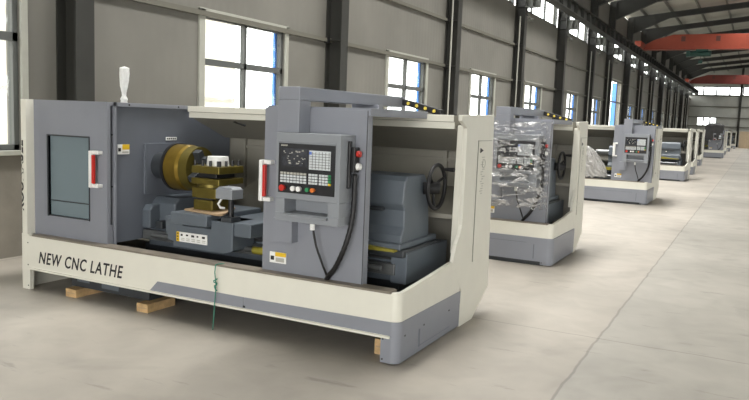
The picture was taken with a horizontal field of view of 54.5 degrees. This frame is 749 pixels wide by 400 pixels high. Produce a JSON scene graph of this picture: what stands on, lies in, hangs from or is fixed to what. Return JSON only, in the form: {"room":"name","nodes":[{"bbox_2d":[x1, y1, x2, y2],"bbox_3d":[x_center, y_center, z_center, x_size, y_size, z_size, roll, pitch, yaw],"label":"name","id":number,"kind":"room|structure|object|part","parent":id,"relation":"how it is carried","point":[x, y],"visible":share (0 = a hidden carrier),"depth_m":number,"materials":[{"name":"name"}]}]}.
{"room":"metal workshop","nodes":[
{"label":"metal workshop","id":0,"kind":"room"},
{"bbox_2d":[0,0,691,258],"bbox_3d":[11.436,-5.921,36.633,0.220,7.750,104.200,6,7,27],"label":"wall","id":1,"kind":"structure","parent":0,"point":[158,46],"depth_m":12.74,"materials":[{"name":"metal"}]},
{"bbox_2d":[0,0,28,155],"bbox_3d":[-4.296,-1.395,6.855,0.200,1.990,2.270,6,7,27],"label":"window","id":2,"kind":"structure","parent":1,"relation":"in","point":[11,149],"depth_m":7.77,"materials":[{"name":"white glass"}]},
{"bbox_3d":[-4.341,-1.392,6.901,0.080,1.870,2.070,6,7,27],"label":"frame","id":3,"kind":"part","parent":2,"relation":"part of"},
{"bbox_2d":[197,7,288,107],"bbox_3d":[-2.025,-1.800,11.235,0.260,1.990,2.190,6,7,27],"label":"window","id":4,"kind":"structure","parent":1,"relation":"in","point":[277,59],"depth_m":11.22,"materials":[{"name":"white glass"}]},
{"bbox_2d":[384,49,428,111],"bbox_3d":[0.674,-2.273,16.363,0.260,1.990,2.200,6,7,27],"label":"window","id":5,"kind":"structure","parent":1,"relation":"in","point":[421,66],"depth_m":16.43,"materials":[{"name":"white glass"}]},
{"bbox_2d":[128,0,699,118],"bbox_3d":[11.950,-6.538,36.232,0.950,3.135,104.070,6,7,27],"label":"trim","id":6,"kind":"structure","parent":1,"relation":"attached to","point":[572,8],"depth_m":24.41,"materials":[{"name":"paint"}]},
{"bbox_2d":[635,33,748,63],"bbox_3d":[25.139,-7.615,36.294,22.810,1.560,2.600,6,7,27],"label":"crane","id":7,"kind":"object","parent":6,"relation":"on","point":[702,43],"visible":0.92,"depth_m":39.84,"materials":[{"name":"red metal"}]},
{"bbox_2d":[685,75,748,83],"bbox_3d":[39.855,-10.192,64.253,22.810,1.560,2.600,6,7,27],"label":"crane","id":8,"kind":"object","parent":6,"relation":"on","point":[707,79],"visible":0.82,"depth_m":67.83,"materials":[{"name":"red metal"}]},
{"bbox_2d":[467,68,495,114],"bbox_3d":[3.019,-2.684,20.817,0.260,1.990,2.200,6,7,27],"label":"window","id":9,"kind":"structure","parent":1,"relation":"in","point":[479,97],"depth_m":20.91,"materials":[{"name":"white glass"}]},
{"bbox_3d":[3.001,-2.678,20.850,0.080,1.870,2.000,6,7,27],"label":"frame","id":10,"kind":"part","parent":9,"relation":"part of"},
{"bbox_2d":[522,80,542,118],"bbox_3d":[5.456,-3.111,25.448,0.260,1.990,2.300,6,7,27],"label":"window","id":11,"kind":"structure","parent":1,"relation":"in","point":[537,92],"depth_m":25.61,"materials":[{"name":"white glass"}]},
{"bbox_3d":[5.438,-3.105,25.480,0.080,1.870,2.100,6,7,27],"label":"frame","id":12,"kind":"part","parent":11,"relation":"part of","materials":[{"name":"metal"}]},
{"bbox_2d":[515,0,557,26],"bbox_3d":[5.724,-6.923,25.318,0.080,1.170,5.100,6,7,27],"label":"window","id":13,"kind":"structure","parent":1,"relation":"in","point":[531,9],"depth_m":26.09,"materials":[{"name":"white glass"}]},
{"bbox_2d":[564,90,577,121],"bbox_3d":[8.264,-3.603,30.784,0.260,1.990,2.200,6,7,27],"label":"window","id":14,"kind":"structure","parent":1,"relation":"in","point":[568,108],"depth_m":31.54,"materials":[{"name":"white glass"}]},
{"bbox_2d":[557,9,587,42],"bbox_3d":[8.300,-7.374,30.213,0.080,1.170,5.200,6,7,27],"label":"window","id":15,"kind":"structure","parent":1,"relation":"in","point":[586,35],"depth_m":30.99,"materials":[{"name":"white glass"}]},
{"bbox_2d":[509,0,678,90],"bbox_3d":[11.949,-8.039,37.370,0.050,1.170,100.880,6,7,27],"label":"trim","id":16,"kind":"structure","parent":1,"relation":"attached to","point":[509,0],"depth_m":32.59,"materials":[{"name":"white"}]},
{"bbox_2d":[592,96,600,124],"bbox_3d":[10.678,-4.026,35.370,0.260,1.990,2.200,6,7,27],"label":"window","id":17,"kind":"structure","parent":1,"relation":"in","point":[597,110],"depth_m":36.16,"materials":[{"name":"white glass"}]},
{"bbox_3d":[10.661,-4.020,35.402,0.080,1.870,2.000,6,7,27],"label":"frame","id":18,"kind":"part","parent":17,"relation":"part of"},
{"bbox_2d":[587,28,606,52],"bbox_3d":[10.645,-7.785,34.667,0.080,1.170,4.100,6,7,27],"label":"window","id":19,"kind":"structure","parent":1,"relation":"in","point":[599,48],"depth_m":35.28,"materials":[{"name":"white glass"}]},
{"bbox_2d":[609,78,621,124],"bbox_3d":[12.933,-4.480,40.003,0.470,4.250,3.260,6,7,27],"label":"window","id":20,"kind":"structure","parent":1,"relation":"in","point":[614,85],"depth_m":41.23,"materials":[{"name":"glass"}]},
{"bbox_2d":[606,40,624,62],"bbox_3d":[13.012,-8.200,39.165,0.080,1.170,5.300,6,7,27],"label":"window","id":21,"kind":"structure","parent":1,"relation":"in","point":[606,40],"depth_m":39.99,"materials":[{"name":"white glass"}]},
{"bbox_2d":[627,104,633,118],"bbox_3d":[15.692,-4.904,44.895,0.260,1.990,2.200,6,7,27],"label":"window","id":22,"kind":"structure","parent":1,"relation":"in","point":[630,113],"depth_m":45.66,"materials":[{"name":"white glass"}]},
{"bbox_3d":[15.675,-4.898,44.928,0.080,1.870,2.000,6,7,27],"label":"frame","id":23,"kind":"part","parent":22,"relation":"part of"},
{"bbox_2d":[624,51,637,69],"bbox_3d":[15.589,-8.651,44.060,0.080,1.170,5.000,6,7,27],"label":"window","id":24,"kind":"structure","parent":1,"relation":"in","point":[625,51],"depth_m":44.81,"materials":[{"name":"clear glass"}]},
{"bbox_2d":[640,107,644,125],"bbox_3d":[18.245,-5.351,49.746,0.260,1.990,2.200,6,7,27],"label":"window","id":25,"kind":"structure","parent":1,"relation":"in","point":[642,117],"depth_m":50.53,"materials":[{"name":"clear glass"}]},
{"bbox_2d":[651,111,654,125],"bbox_3d":[20.845,-5.806,54.685,0.260,1.990,2.200,6,7,27],"label":"window","id":26,"kind":"structure","parent":1,"relation":"in","point":[653,114],"depth_m":55.48,"materials":[{"name":"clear glass"}]},
{"bbox_2d":[0,147,748,399],"bbox_3d":[22.022,-0.934,31.521,24.650,0.200,104.800,6,7,27],"label":"floor","id":27,"kind":"structure","parent":0,"point":[651,300],"depth_m":5.51,"materials":[{"name":"concrete"}]},
{"bbox_2d":[56,0,94,100],"bbox_3d":[-3.143,-3.291,7.899,0.740,7.830,0.310,6,7,27],"label":"column","id":28,"kind":"structure","parent":27,"relation":"on","point":[75,44],"depth_m":8.18,"materials":[{"name":"metal"}]},
{"bbox_2d":[66,286,102,297],"bbox_3d":[-2.571,0.798,6.472,0.130,0.071,0.321,6,7,27],"label":"wooden block","id":29,"kind":"object","parent":27,"relation":"on","point":[75,291],"visible":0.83,"depth_m":6.35,"materials":[{"name":"brown wood"}]},
{"bbox_2d":[137,296,174,312],"bbox_3d":[-1.828,0.870,6.087,0.120,0.071,0.321,6,7,27],"label":"wooden block","id":30,"kind":"object","parent":27,"relation":"on","point":[145,306],"visible":0.89,"depth_m":6.02,"materials":[{"name":"brown wood"}]},
{"bbox_2d":[20,86,493,363],"bbox_3d":[-1.111,-0.027,6.367,3.820,1.845,1.976,6,7,27],"label":"cnc lathe","id":31,"kind":"object","parent":27,"relation":"on","point":[365,218],"visible":1,"depth_m":5.83,"materials":[{"name":"grey paint"}]},
{"bbox_3d":[-2.642,-0.257,6.345,0.950,1.210,0.080,6,7,27],"label":"door","id":32,"kind":"part","parent":31,"relation":"part of","materials":[{"name":"grey paint"}]},
{"bbox_3d":[-2.720,-0.117,7.264,0.135,1.700,1.773,6,7,27],"label":"panel","id":33,"kind":"part","parent":31,"relation":"part of","materials":[{"name":"white metal"}]},
{"bbox_3d":[-2.341,-0.258,6.098,0.090,0.310,0.075,6,7,27],"label":"handle","id":34,"kind":"part","parent":31,"relation":"part of","materials":[{"name":"white plastic"}]},
{"bbox_2d":[119,66,129,102],"bbox_3d":[-2.344,-1.061,6.802,0.103,0.377,0.079,6,7,27],"label":"lamp","id":35,"kind":"object","parent":31,"relation":"on","point":[124,73],"visible":0.84,"depth_m":6.78,"materials":[{"name":"plastic"}]},
{"bbox_3d":[-1.883,-0.568,6.732,0.005,0.030,0.140,6,7,27],"label":"name plate","id":36,"kind":"part","parent":31,"relation":"part of","materials":[{"name":"white plastic"}]},
{"bbox_3d":[-1.485,0.311,5.903,0.320,0.080,0.012,6,7,27],"label":"instruction plate","id":37,"kind":"part","parent":31,"relation":"part of","materials":[{"name":"white plastic"}]},
{"bbox_2d":[32,234,396,293],"bbox_3d":[-1.225,0.511,6.213,3.630,0.203,1.201,6,7,27],"label":"tray","id":38,"kind":"object","parent":31,"relation":"on","point":[154,260],"depth_m":5.76,"materials":[{"name":"metal"}]},
{"bbox_3d":[-1.452,0.620,5.690,3.675,0.315,0.072,6,7,27],"label":"panel","id":39,"kind":"part","parent":31,"relation":"part of","materials":[{"name":"white metal"}]},
{"bbox_2d":[212,263,224,329],"bbox_3d":[-1.193,0.733,5.541,0.038,0.516,0.114,6,7,27],"label":"string","id":40,"kind":"object","parent":31,"relation":"hanging from","point":[215,282],"visible":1,"depth_m":5.50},
{"bbox_3d":[-0.786,-0.142,5.290,0.090,0.300,0.075,6,7,27],"label":"handle","id":41,"kind":"part","parent":31,"relation":"part of","materials":[{"name":"white plastic"}]},
{"bbox_2d":[282,148,307,166],"bbox_3d":[-0.544,-0.291,4.950,0.210,0.120,0.005,6,7,27],"label":"monitor","id":42,"kind":"object","parent":31,"relation":"on","point":[291,157],"depth_m":4.95,"materials":[{"name":"black glass"}]},
{"bbox_3d":[-0.462,-0.207,4.921,0.450,0.340,0.007,6,7,27],"label":"control panel","id":43,"kind":"part","parent":31,"relation":"part of","materials":[{"name":"black plastic"}]},
{"bbox_3d":[-0.789,-0.089,6.921,3.650,1.470,0.550,6,7,27],"label":"panel","id":44,"kind":"part","parent":31,"relation":"part of","materials":[{"name":"white metal"}]},
{"bbox_3d":[-0.229,-0.080,5.538,0.870,1.229,1.030,6,7,27],"label":"sliding door","id":45,"kind":"part","parent":31,"relation":"part of","materials":[{"name":"grey paint"}]},
{"bbox_2d":[347,141,361,188],"bbox_3d":[-0.132,-0.235,4.907,0.070,0.320,0.091,6,7,27],"label":"pendant","id":46,"kind":"object","parent":31,"relation":"attached to","point":[354,148],"depth_m":4.90,"materials":[{"name":"black plastic"}]},
{"bbox_3d":[0.418,-0.805,6.336,0.370,0.138,0.075,6,7,27],"label":"cable chain","id":47,"kind":"part","parent":31,"relation":"part of","materials":[{"name":"black plastic"}]},
{"bbox_3d":[0.426,0.646,5.346,0.030,0.275,1.060,6,7,27],"label":"panel","id":48,"kind":"part","parent":31,"relation":"part of","materials":[{"name":"white metal"}]},
{"bbox_3d":[0.659,0.174,5.770,0.092,1.715,1.418,6,7,27],"label":"panel","id":49,"kind":"part","parent":31,"relation":"part of","materials":[{"name":"white metal"}]},
{"bbox_2d":[324,0,348,107],"bbox_3d":[-0.479,-3.758,12.961,0.740,7.830,0.310,6,7,27],"label":"column","id":50,"kind":"structure","parent":27,"relation":"on","point":[337,13],"depth_m":13.17,"materials":[{"name":"metal"}]},
{"bbox_2d":[374,337,380,353],"bbox_3d":[0.267,0.997,5.507,0.120,0.109,0.921,6,7,27],"label":"wooden block","id":51,"kind":"object","parent":27,"relation":"on","point":[378,339],"visible":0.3,"depth_m":5.12,"materials":[{"name":"brown wood"}]},
{"bbox_2d":[442,0,462,115],"bbox_3d":[2.130,-4.215,17.918,0.740,7.830,0.310,6,7,27],"label":"column","id":52,"kind":"structure","parent":27,"relation":"on","point":[454,8],"depth_m":18.07,"materials":[{"name":"metal"}]},
{"bbox_2d":[510,0,540,117],"bbox_3d":[4.758,-4.675,22.910,0.740,7.830,0.310,6,7,27],"label":"column","id":53,"kind":"structure","parent":27,"relation":"on","point":[521,13],"depth_m":22.98,"materials":[{"name":"metal"}]},
{"bbox_2d":[489,106,587,265],"bbox_3d":[0.755,-0.353,9.907,3.824,1.845,1.786,6,7,27],"label":"cnc lathe","id":54,"kind":"object","parent":27,"relation":"on","point":[542,235],"visible":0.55,"depth_m":8.68,"materials":[{"name":"grey paint"}]},
{"bbox_2d":[499,142,516,153],"bbox_3d":[1.558,-0.606,8.474,0.210,0.120,0.005,6,7,27],"label":"monitor","id":55,"kind":"object","parent":54,"relation":"on","point":[506,145],"depth_m":8.48,"materials":[{"name":"black glass"}]},
{"bbox_3d":[1.640,-0.522,8.445,0.450,0.340,0.007,6,7,27],"label":"control panel","id":56,"kind":"part","parent":54,"relation":"part of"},
{"bbox_2d":[490,217,549,224],"bbox_3d":[0.683,0.177,9.838,3.630,0.203,1.201,6,7,27],"label":"tray","id":57,"kind":"object","parent":54,"relation":"on","point":[493,220],"depth_m":8.67,"materials":[{"name":"metal"}]},
{"bbox_2d":[491,120,552,206],"bbox_3d":[1.690,-0.407,8.497,0.660,1.020,0.264,6,7,27],"label":"film","id":58,"kind":"object","parent":54,"relation":"attached to","point":[530,200],"visible":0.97,"depth_m":8.40,"materials":[{"name":"clear plastic"}]},
{"bbox_3d":[0.455,0.286,9.315,3.675,0.315,0.072,6,7,27],"label":"panel","id":59,"kind":"part","parent":54,"relation":"part of","materials":[{"name":"white metal"}]},
{"bbox_3d":[1.874,-0.395,9.063,0.870,1.229,1.030,6,7,27],"label":"sliding door","id":60,"kind":"part","parent":54,"relation":"part of","materials":[{"name":"grey paint"}]},
{"bbox_2d":[540,139,547,165],"bbox_3d":[1.970,-0.550,8.431,0.070,0.320,0.091,6,7,27],"label":"pendant","id":61,"kind":"object","parent":54,"relation":"attached to","point":[542,156],"depth_m":8.42,"materials":[{"name":"white plastic"}]},
{"bbox_3d":[2.456,-1.109,9.736,0.370,0.138,0.075,6,7,27],"label":"cable chain","id":62,"kind":"part","parent":54,"relation":"part of","materials":[{"name":"black plastic"}]},
{"bbox_3d":[1.075,-0.416,10.462,3.650,1.470,0.360,6,7,27],"label":"panel","id":63,"kind":"part","parent":54,"relation":"part of","materials":[{"name":"white metal"}]},
{"bbox_3d":[2.334,0.312,8.970,0.030,0.275,1.060,6,7,27],"label":"panel","id":64,"kind":"part","parent":54,"relation":"part of","materials":[{"name":"white metal"}]},
{"bbox_3d":[2.523,-0.152,9.312,0.092,1.715,1.228,6,7,27],"label":"panel","id":65,"kind":"part","parent":54,"relation":"part of","materials":[{"name":"white metal"}]},
{"bbox_2d":[552,10,579,119],"bbox_3d":[7.311,-5.122,27.761,0.740,7.830,0.310,6,7,27],"label":"column","id":66,"kind":"structure","parent":27,"relation":"on","point":[564,24],"depth_m":27.82,"materials":[{"name":"metal"}]},
{"bbox_2d":[583,0,606,124],"bbox_3d":[9.911,-5.578,32.700,0.740,7.830,0.310,6,7,27],"label":"column","id":67,"kind":"structure","parent":27,"relation":"on","point":[594,41],"depth_m":32.74,"materials":[{"name":"metal"}]},
{"bbox_2d":[592,0,612,8],"bbox_3d":[20.397,-8.690,26.928,24.010,2.345,0.250,6,7,27],"label":"rafter","id":68,"kind":"object","parent":67,"relation":"on","point":[594,2],"visible":1,"depth_m":32.35,"materials":[{"name":"paint"}]},
{"bbox_2d":[601,3,622,124],"bbox_3d":[12.000,-5.944,36.669,0.740,7.830,0.310,6,7,27],"label":"column","id":69,"kind":"structure","parent":27,"relation":"on","point":[612,50],"depth_m":36.70,"materials":[{"name":"metal"}]},
{"bbox_2d":[610,0,668,21],"bbox_3d":[22.486,-9.056,30.897,24.010,2.345,0.250,6,7,27],"label":"rafter","id":70,"kind":"object","parent":69,"relation":"on","point":[624,7],"visible":0.96,"depth_m":36.06,"materials":[{"name":"paint"}]},
{"bbox_2d":[584,119,662,204],"bbox_3d":[4.725,-1.039,17.369,3.900,1.845,2.306,6,7,27],"label":"cnc lathe","id":71,"kind":"object","parent":27,"relation":"on","point":[630,152],"visible":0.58,"depth_m":15.97,"materials":[{"name":"grey paint"}]},
{"bbox_2d":[585,146,606,177],"bbox_3d":[4.848,-0.850,16.308,0.752,0.722,0.333,6,7,27],"label":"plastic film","id":72,"kind":"object","parent":71,"relation":"on","point":[595,166],"visible":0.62,"depth_m":16.17,"materials":[{"name":"grey"}]},
{"bbox_3d":[5.011,-1.105,17.941,3.650,1.470,0.880,6,7,27],"label":"panel","id":73,"kind":"part","parent":71,"relation":"part of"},
{"bbox_2d":[585,178,644,182],"bbox_3d":[4.499,-0.492,17.088,3.630,0.203,1.201,6,7,27],"label":"tray","id":74,"kind":"object","parent":71,"relation":"on","point":[587,180],"depth_m":16.03,"materials":[{"name":"metal"}]},
{"bbox_3d":[4.271,-0.382,16.565,3.675,0.315,0.072,6,7,27],"label":"panel","id":75,"kind":"part","parent":71,"relation":"part of","materials":[{"name":"white metal"}]},
{"bbox_2d":[626,139,636,144],"bbox_3d":[5.533,-1.259,15.641,0.210,0.120,0.005,6,7,27],"label":"monitor","id":76,"kind":"object","parent":71,"relation":"on","point":[628,141],"depth_m":15.64,"materials":[{"name":"black glass"}]},
{"bbox_3d":[5.615,-1.175,15.613,0.450,0.340,0.007,6,7,27],"label":"control panel","id":77,"kind":"part","parent":71,"relation":"part of","materials":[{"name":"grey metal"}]},
{"bbox_3d":[5.849,-1.048,16.230,0.870,1.229,1.030,6,7,27],"label":"sliding door","id":78,"kind":"part","parent":71,"relation":"part of","materials":[{"name":"grey paint"}]},
{"bbox_3d":[6.150,-0.356,16.220,0.030,0.275,1.060,6,7,27],"label":"panel","id":79,"kind":"part","parent":71,"relation":"part of","materials":[{"name":"white metal"}]},
{"bbox_2d":[649,136,653,150],"bbox_3d":[5.945,-1.203,15.599,0.070,0.320,0.091,6,7,27],"label":"pendant","id":80,"kind":"object","parent":71,"relation":"attached to","point":[651,141],"depth_m":15.60,"materials":[{"name":"white plastic"}]},
{"bbox_3d":[6.496,-1.774,17.027,0.370,0.138,0.075,6,7,27],"label":"cable chain","id":81,"kind":"part","parent":71,"relation":"part of","materials":[{"name":"black plastic"}]},
{"bbox_3d":[6.459,-0.842,16.791,0.092,1.715,1.748,6,7,27],"label":"panel","id":82,"kind":"part","parent":71,"relation":"part of","materials":[{"name":"white metal"}]},
{"bbox_2d":[620,19,638,124],"bbox_3d":[14.646,-6.407,41.696,0.740,7.830,0.310,6,7,27],"label":"column","id":83,"kind":"structure","parent":27,"relation":"on","point":[629,60],"depth_m":41.73,"materials":[{"name":"metal"}]},
{"bbox_2d":[627,1,748,35],"bbox_3d":[25.132,-9.519,35.924,24.010,2.345,0.250,6,7,27],"label":"rafter","id":84,"kind":"object","parent":83,"relation":"on","point":[641,23],"visible":1,"depth_m":40.39,"materials":[{"name":"paint"}]},
{"bbox_2d":[634,30,650,119],"bbox_3d":[17.153,-6.846,46.459,0.740,7.830,0.310,6,7,27],"label":"column","id":85,"kind":"structure","parent":27,"relation":"on","point":[642,67],"depth_m":46.48,"materials":[{"name":"metal"}]},
{"bbox_2d":[641,16,748,43],"bbox_3d":[27.639,-9.958,40.687,24.010,2.345,0.250,6,7,27],"label":"rafter","id":86,"kind":"object","parent":85,"relation":"on","point":[653,33],"visible":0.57,"depth_m":45.15,"materials":[{"name":"paint"}]},
{"bbox_2d":[646,51,661,125],"bbox_3d":[19.799,-7.310,51.486,0.740,7.830,0.310,6,7,27],"label":"column","id":87,"kind":"structure","parent":27,"relation":"on","point":[653,73],"depth_m":51.50,"materials":[{"name":"metal"}]},
{"bbox_2d":[652,28,748,53],"bbox_3d":[30.285,-10.422,45.714,24.010,2.345,0.250,6,7,27],"label":"rafter","id":88,"kind":"object","parent":87,"relation":"on","point":[747,29],"visible":0.37,"depth_m":48.93,"materials":[{"name":"paint"}]},
{"bbox_2d":[656,50,669,125],"bbox_3d":[22.445,-7.773,56.513,0.740,7.830,0.310,6,7,27],"label":"column","id":89,"kind":"structure","parent":27,"relation":"on","point":[663,79],"depth_m":56.56,"materials":[{"name":"metal"}]},
{"bbox_2d":[662,50,689,60],"bbox_3d":[32.931,-10.885,50.741,24.010,2.345,0.250,6,7,27],"label":"rafter","id":90,"kind":"object","parent":89,"relation":"on","point":[668,54],"visible":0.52,"depth_m":56.00,"materials":[{"name":"paint"}]},
{"bbox_2d":[664,58,676,127],"bbox_3d":[25.091,-8.237,61.541,0.740,7.830,0.310,6,7,27],"label":"column","id":91,"kind":"structure","parent":27,"relation":"on","point":[670,84],"depth_m":61.58,"materials":[{"name":"metal"}]},
{"bbox_2d":[669,50,748,66],"bbox_3d":[35.577,-11.349,55.769,24.010,2.345,0.250,6,7,27],"label":"rafter","id":92,"kind":"object","parent":91,"relation":"on","point":[678,59],"visible":0.52,"depth_m":60.76,"materials":[{"name":"paint"}]},
{"bbox_2d":[659,128,693,180],"bbox_3d":[8.828,-1.691,25.149,3.824,1.715,2.166,6,7,27],"label":"cnc lathe","id":93,"kind":"object","parent":27,"relation":"on","point":[676,151],"visible":0.3,"depth_m":24.10,"materials":[{"name":"grey paint"}]},
{"bbox_3d":[8.378,-1.089,24.259,3.675,0.315,0.072,6,7,27],"label":"panel","id":94,"kind":"part","parent":93,"relation":"part of","materials":[{"name":"white metal"}]},
{"bbox_3d":[9.117,-1.812,25.636,3.650,1.470,0.880,6,7,27],"label":"panel","id":95,"kind":"part","parent":93,"relation":"part of","materials":[{"name":"grey metal"}]},
{"bbox_3d":[10.566,-1.549,24.485,0.092,1.715,1.748,6,7,27],"label":"panel","id":96,"kind":"part","parent":93,"relation":"part of","materials":[{"name":"white metal"}]},
{"bbox_2d":[671,65,682,127],"bbox_3d":[27.737,-8.700,66.568,0.740,7.830,0.310,6,7,27],"label":"column","id":97,"kind":"structure","parent":27,"relation":"on","point":[678,87],"depth_m":66.60,"materials":[{"name":"metal"}]},
{"bbox_2d":[676,53,748,71],"bbox_3d":[38.223,-11.812,60.796,24.010,2.345,0.250,6,7,27],"label":"rafter","id":98,"kind":"object","parent":97,"relation":"on","point":[689,63],"visible":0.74,"depth_m":65.22,"materials":[{"name":"paint"}]},
{"bbox_2d":[677,69,688,128],"bbox_3d":[30.383,-9.164,71.595,0.740,7.830,0.310,6,7,27],"label":"column","id":99,"kind":"structure","parent":27,"relation":"on","point":[683,91],"depth_m":71.66,"materials":[{"name":"metal"}]},
{"bbox_2d":[682,59,748,75],"bbox_3d":[40.869,-12.276,65.823,24.010,2.345,0.250,6,7,27],"label":"rafter","id":100,"kind":"object","parent":99,"relation":"on","point":[694,68],"visible":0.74,"depth_m":70.29,"materials":[{"name":"paint"}]},
{"bbox_2d":[682,91,692,128],"bbox_3d":[33.029,-9.627,76.623,0.740,7.830,0.310,6,7,27],"label":"column","id":101,"kind":"structure","parent":27,"relation":"on","point":[688,93],"depth_m":76.69,"materials":[{"name":"metal"}]},
{"bbox_2d":[687,64,748,78],"bbox_3d":[43.515,-12.739,70.850,24.010,2.345,0.250,6,7,27],"label":"rafter","id":102,"kind":"object","parent":101,"relation":"on","point":[702,71],"visible":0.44,"depth_m":75.28,"materials":[{"name":"paint"}]},
{"bbox_2d":[689,129,699,174],"bbox_3d":[10.633,-2.019,28.690,3.820,1.715,1.832,6,7,27],"label":"cnc lathe","id":103,"kind":"object","parent":27,"relation":"on","point":[695,142],"visible":0.13,"depth_m":28.01,"materials":[{"name":"grey paint"}]},
{"bbox_3d":[10.923,-2.141,29.173,3.650,1.470,0.550,6,7,27],"label":"panel","id":104,"kind":"part","parent":103,"relation":"part of","materials":[{"name":"white metal"}]},
{"bbox_3d":[12.371,-1.877,28.023,0.092,1.715,1.418,6,7,27],"label":"panel","id":105,"kind":"part","parent":103,"relation":"part of","materials":[{"name":"white metal"}]},
{"bbox_2d":[697,130,704,165],"bbox_3d":[14.125,-2.691,35.860,3.820,1.715,1.832,6,7,27],"label":"cnc lathe","id":106,"kind":"object","parent":27,"relation":"on","point":[701,133],"visible":0.2,"depth_m":35.16,"materials":[{"name":"grey paint"}]},
{"bbox_3d":[14.416,-2.813,36.344,3.650,1.470,0.550,6,7,27],"label":"panel","id":107,"kind":"part","parent":106,"relation":"part of","materials":[{"name":"white metal"}]},
{"bbox_3d":[15.864,-2.549,35.193,0.092,1.715,1.418,6,7,27],"label":"panel","id":108,"kind":"part","parent":106,"relation":"part of","materials":[{"name":"white metal"}]},
{"bbox_2d":[703,130,725,157],"bbox_3d":[20.341,-3.724,46.584,3.824,1.845,1.976,6,7,27],"label":"cnc lathe","id":109,"kind":"object","parent":27,"relation":"on","point":[714,148],"visible":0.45,"depth_m":45.30,"materials":[{"name":"grey paint"}]},
{"bbox_3d":[19.998,-3.077,45.909,3.675,0.315,0.072,6,7,27],"label":"panel","id":110,"kind":"part","parent":109,"relation":"part of","materials":[{"name":"white metal"}]},
{"bbox_2d":[705,123,724,139],"bbox_3d":[21.384,-4.314,45.719,1.060,1.050,1.498,6,7,27],"label":"cover","id":111,"kind":"object","parent":109,"relation":"on","point":[710,129],"visible":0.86,"depth_m":45.14,"materials":[{"name":"plastic"}]},
{"bbox_3d":[21.487,-3.751,45.619,0.870,1.229,1.030,6,7,27],"label":"sliding door","id":112,"kind":"part","parent":109,"relation":"part of","materials":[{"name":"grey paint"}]},
{"bbox_2d":[724,131,727,154],"bbox_3d":[23.952,-4.328,53.780,3.820,1.715,1.832,6,7,27],"label":"cnc lathe","id":113,"kind":"object","parent":27,"relation":"on","point":[726,131],"visible":0.12,"depth_m":53.07,"materials":[{"name":"grey paint"}]},
{"bbox_2d":[726,131,731,151],"bbox_3d":[28.594,-5.141,62.600,3.820,1.715,1.832,6,7,27],"label":"cnc lathe","id":114,"kind":"object","parent":27,"relation":"on","point":[729,138],"visible":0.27,"depth_m":61.88,"materials":[{"name":"grey paint"}]},
{"bbox_2d":[726,130,736,148],"bbox_3d":[34.222,-6.167,73.067,3.820,1.845,1.976,6,7,27],"label":"cnc lathe","id":115,"kind":"object","parent":27,"relation":"on","point":[734,134],"visible":0.26,"depth_m":72.35,"materials":[{"name":"grey paint"}]},
{"bbox_2d":[738,131,748,148],"bbox_3d":[40.470,-6.216,76.070,4.100,1.750,1.830,6,7,27],"label":"wooden crate","id":116,"kind":"object","parent":27,"relation":"on","point":[744,136],"visible":0.84,"depth_m":76.00,"materials":[{"name":"brown wood"}]},
{"bbox_2d":[609,0,748,71],"bbox_3d":[22.362,-9.723,30.532,24.650,1.468,104.800,6,7,27],"label":"ceiling","id":117,"kind":"structure","parent":0,"point":[677,5],"depth_m":43.79,"materials":[{"name":"grey metal"}]},
{"bbox_2d":[640,0,742,72],"bbox_3d":[22.283,-9.657,30.579,22.150,1.395,104.200,6,7,27],"label":"skylight","id":118,"kind":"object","parent":117,"relation":"attached to","point":[642,11],"depth_m":42.81,"materials":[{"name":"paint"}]},
{"bbox_2d":[687,68,748,145],"bbox_3d":[46.446,-10.735,76.891,24.490,11.000,0.340,6,7,27],"label":"wall","id":119,"kind":"structure","parent":0,"point":[723,108],"depth_m":80.92,"materials":[{"name":"metal"}]},
{"bbox_2d":[696,117,710,125],"bbox_3d":[37.385,-8.848,81.845,2.000,0.950,0.080,6,7,27],"label":"window","id":120,"kind":"structure","parent":119,"relation":"in","point":[697,117],"depth_m":81.96,"materials":[{"name":"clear glass"}]},
{"bbox_2d":[693,86,748,95],"bbox_3d":[46.475,-11.357,76.830,24.050,0.950,0.080,6,7,27],"label":"window","id":121,"kind":"structure","parent":119,"relation":"in","point":[693,86],"depth_m":80.43,"materials":[{"name":"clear glass"}]},
{"bbox_2d":[736,68,744,146],"bbox_3d":[45.445,-9.796,77.152,12.140,9.000,0.280,6,7,27],"label":"trim","id":122,"kind":"structure","parent":119,"relation":"attached to","point":[743,70],"depth_m":79.81,"materials":[{"name":"paint"}]},
{"label":"outside","id":123,"kind":"structure","parent":0,"visible":0},
{"bbox_3d":[20.815,-1.718,39.907,120.000,0.190,210.000,6,7,27],"label":"ground","id":124,"kind":"structure","parent":123,"visible":0},
{"bbox_2d":[0,0,235,143],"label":"window","id":125,"kind":"structure","parent":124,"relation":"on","point":[219,37],"depth_m":21.67,"materials":[{"name":"glass"}]}
]}

